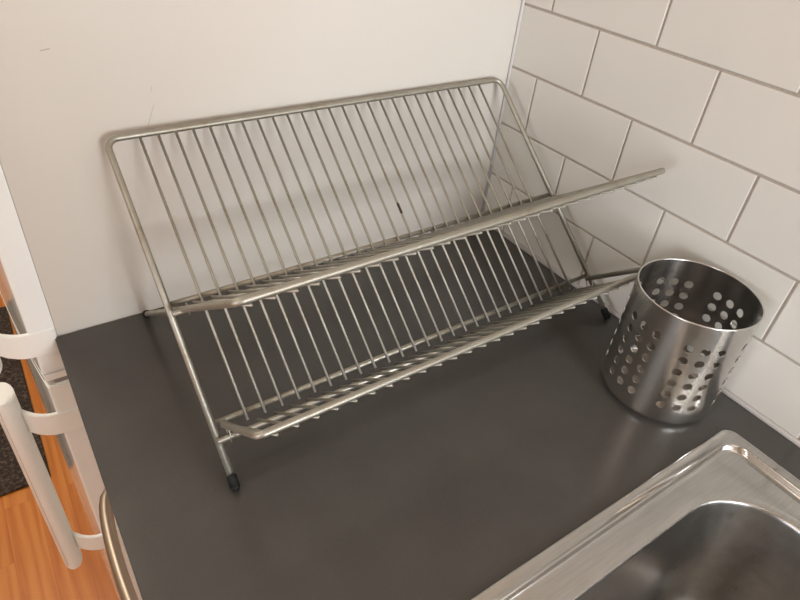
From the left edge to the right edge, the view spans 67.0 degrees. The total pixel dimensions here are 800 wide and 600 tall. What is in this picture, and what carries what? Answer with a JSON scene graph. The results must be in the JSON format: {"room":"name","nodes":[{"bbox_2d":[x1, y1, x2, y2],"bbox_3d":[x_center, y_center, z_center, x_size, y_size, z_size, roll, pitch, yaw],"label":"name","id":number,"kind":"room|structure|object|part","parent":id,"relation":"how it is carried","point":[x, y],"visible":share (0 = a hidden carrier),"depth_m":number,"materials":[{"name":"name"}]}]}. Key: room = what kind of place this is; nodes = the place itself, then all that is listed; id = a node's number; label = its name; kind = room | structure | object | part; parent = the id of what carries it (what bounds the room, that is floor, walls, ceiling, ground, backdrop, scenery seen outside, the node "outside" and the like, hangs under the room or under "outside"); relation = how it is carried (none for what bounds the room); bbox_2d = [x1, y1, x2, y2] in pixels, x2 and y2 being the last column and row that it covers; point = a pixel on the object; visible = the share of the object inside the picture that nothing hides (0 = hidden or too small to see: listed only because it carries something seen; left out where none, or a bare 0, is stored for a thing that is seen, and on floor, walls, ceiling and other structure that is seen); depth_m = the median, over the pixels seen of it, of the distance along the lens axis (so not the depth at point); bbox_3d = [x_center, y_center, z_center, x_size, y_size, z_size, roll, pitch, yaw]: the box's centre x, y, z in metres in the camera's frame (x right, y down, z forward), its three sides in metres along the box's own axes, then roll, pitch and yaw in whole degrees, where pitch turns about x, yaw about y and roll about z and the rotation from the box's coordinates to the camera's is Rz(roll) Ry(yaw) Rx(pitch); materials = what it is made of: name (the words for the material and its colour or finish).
{"room":"kitchen","nodes":[
{"label":"kitchen","id":0,"kind":"room"},
{"bbox_2d":[0,293,117,599],"bbox_3d":[-1.374,1.519,0.122,4.400,0.100,4.850,-19,44,-29],"label":"floor","id":1,"kind":"structure","parent":0,"point":[32,566],"depth_m":1.38,"materials":[{"name":"brown wood"}]},
{"bbox_2d":[0,306,49,496],"bbox_3d":[-1.446,0.351,1.565,0.842,0.010,0.783,-19,44,-29],"label":"rug","id":2,"kind":"object","parent":1,"relation":"on","point":[12,478],"visible":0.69,"depth_m":1.61,"materials":[{"name":"grey carpet"}]},
{"bbox_2d":[99,489,138,599],"bbox_3d":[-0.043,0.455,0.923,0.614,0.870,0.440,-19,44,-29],"label":"handle","id":3,"kind":"object","parent":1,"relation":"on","point":[125,588],"visible":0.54,"depth_m":0.56,"materials":[{"name":"silver metal"}]},
{"bbox_2d":[0,0,521,599],"bbox_3d":[-0.317,-0.234,0.935,0.680,1.900,0.602,-19,44,-29],"label":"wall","id":4,"kind":"structure","parent":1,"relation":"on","point":[76,75],"depth_m":0.65,"materials":[{"name":"white paint"}]},
{"bbox_3d":[-0.513,-0.493,0.544,0.048,1.044,0.600,-19,44,-29],"label":"fridge door","id":5,"kind":"part","parent":4,"relation":"part of","materials":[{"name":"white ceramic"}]},
{"bbox_3d":[-0.466,0.242,0.786,0.024,0.345,0.041,-19,44,-29],"label":"handle","id":6,"kind":"part","parent":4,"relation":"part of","materials":[{"name":"white plastic"}]},
{"bbox_3d":[-0.596,0.243,1.100,0.048,0.774,0.600,-19,44,-29],"label":"freezer door","id":7,"kind":"part","parent":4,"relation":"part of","materials":[{"name":"white plastic"}]},
{"bbox_3d":[0.257,0.746,0.582,0.614,0.870,0.637,-19,44,-29],"label":"cabinet","id":8,"kind":"object","parent":1,"relation":"on","visible":0},
{"bbox_2d":[55,230,799,599],"bbox_3d":[0.180,0.264,0.459,0.602,0.030,1.092,-19,44,-29],"label":"countertop","id":9,"kind":"structure","parent":8,"relation":"on","point":[439,483],"depth_m":0.58,"materials":[{"name":"grey laminate"}]},
{"bbox_2d":[105,78,664,491],"bbox_3d":[0.006,-0.055,0.644,0.498,0.222,0.314,-19,44,-30],"label":"dish rack","id":10,"kind":"object","parent":9,"relation":"on","point":[491,219],"visible":0.95,"depth_m":0.60,"materials":[{"name":"metal"}]},
{"bbox_3d":[0.004,-0.059,0.644,0.492,0.008,0.005,-19,44,-30],"label":"cross rail","id":11,"kind":"part","parent":10,"relation":"part of","materials":[{"name":"metal"}]},
{"bbox_3d":[-0.008,-0.066,0.660,0.488,0.008,0.006,-19,44,-30],"label":"cross rail","id":12,"kind":"part","parent":10,"relation":"part of","materials":[{"name":"silver metal"}]},
{"bbox_3d":[0.036,0.039,0.648,0.488,0.006,0.006,-19,44,-30],"label":"cross rail","id":13,"kind":"part","parent":10,"relation":"part of","materials":[{"name":"silver metal"}]},
{"bbox_3d":[-0.002,-0.060,0.654,0.488,0.208,0.276,-19,44,-30],"label":"tier frame","id":14,"kind":"part","parent":10,"relation":"part of","materials":[{"name":"metal"}]},
{"bbox_3d":[0.045,0.052,0.640,0.492,0.005,0.005,-19,44,-30],"label":"cross rail","id":15,"kind":"part","parent":10,"relation":"part of","materials":[{"name":"metal"}]},
{"bbox_3d":[0.067,0.035,0.595,0.480,0.073,0.086,-19,44,-30],"label":"tier frame","id":16,"kind":"part","parent":10,"relation":"part of","materials":[{"name":"metal"}]},
{"bbox_2d":[470,430,799,599],"bbox_3d":[0.274,0.411,0.393,0.500,0.173,0.528,-19,44,-29],"label":"sink","id":17,"kind":"object","parent":9,"relation":"in","point":[721,521],"visible":1,"depth_m":0.56,"materials":[{"name":"metal"}]},
{"bbox_2d":[602,258,764,423],"bbox_3d":[0.288,0.043,0.632,0.119,0.131,0.119,21,39,19],"label":"holder","id":18,"kind":"object","parent":9,"relation":"on","point":[656,377],"visible":1,"depth_m":0.61,"materials":[{"name":"metal"}]},
{"bbox_2d":[484,0,799,439],"bbox_3d":[0.519,-0.109,0.395,0.101,2.500,4.850,-19,44,-29],"label":"wall","id":19,"kind":"structure","parent":0,"point":[706,93],"depth_m":0.64,"materials":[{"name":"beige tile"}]},
{"bbox_2d":[481,0,524,211],"bbox_3d":[0.153,-0.366,0.761,0.004,0.596,0.004,-19,44,-29],"label":"trim","id":20,"kind":"structure","parent":19,"relation":"attached to","point":[523,1],"depth_m":0.82,"materials":[{"name":"grey"}]},
{"bbox_2d":[495,228,799,446],"bbox_3d":[0.430,0.167,0.597,0.007,0.007,1.086,-19,44,-29],"label":"trim","id":21,"kind":"structure","parent":19,"relation":"attached to","point":[796,441],"depth_m":0.67,"materials":[{"name":"grey"}]}
]}

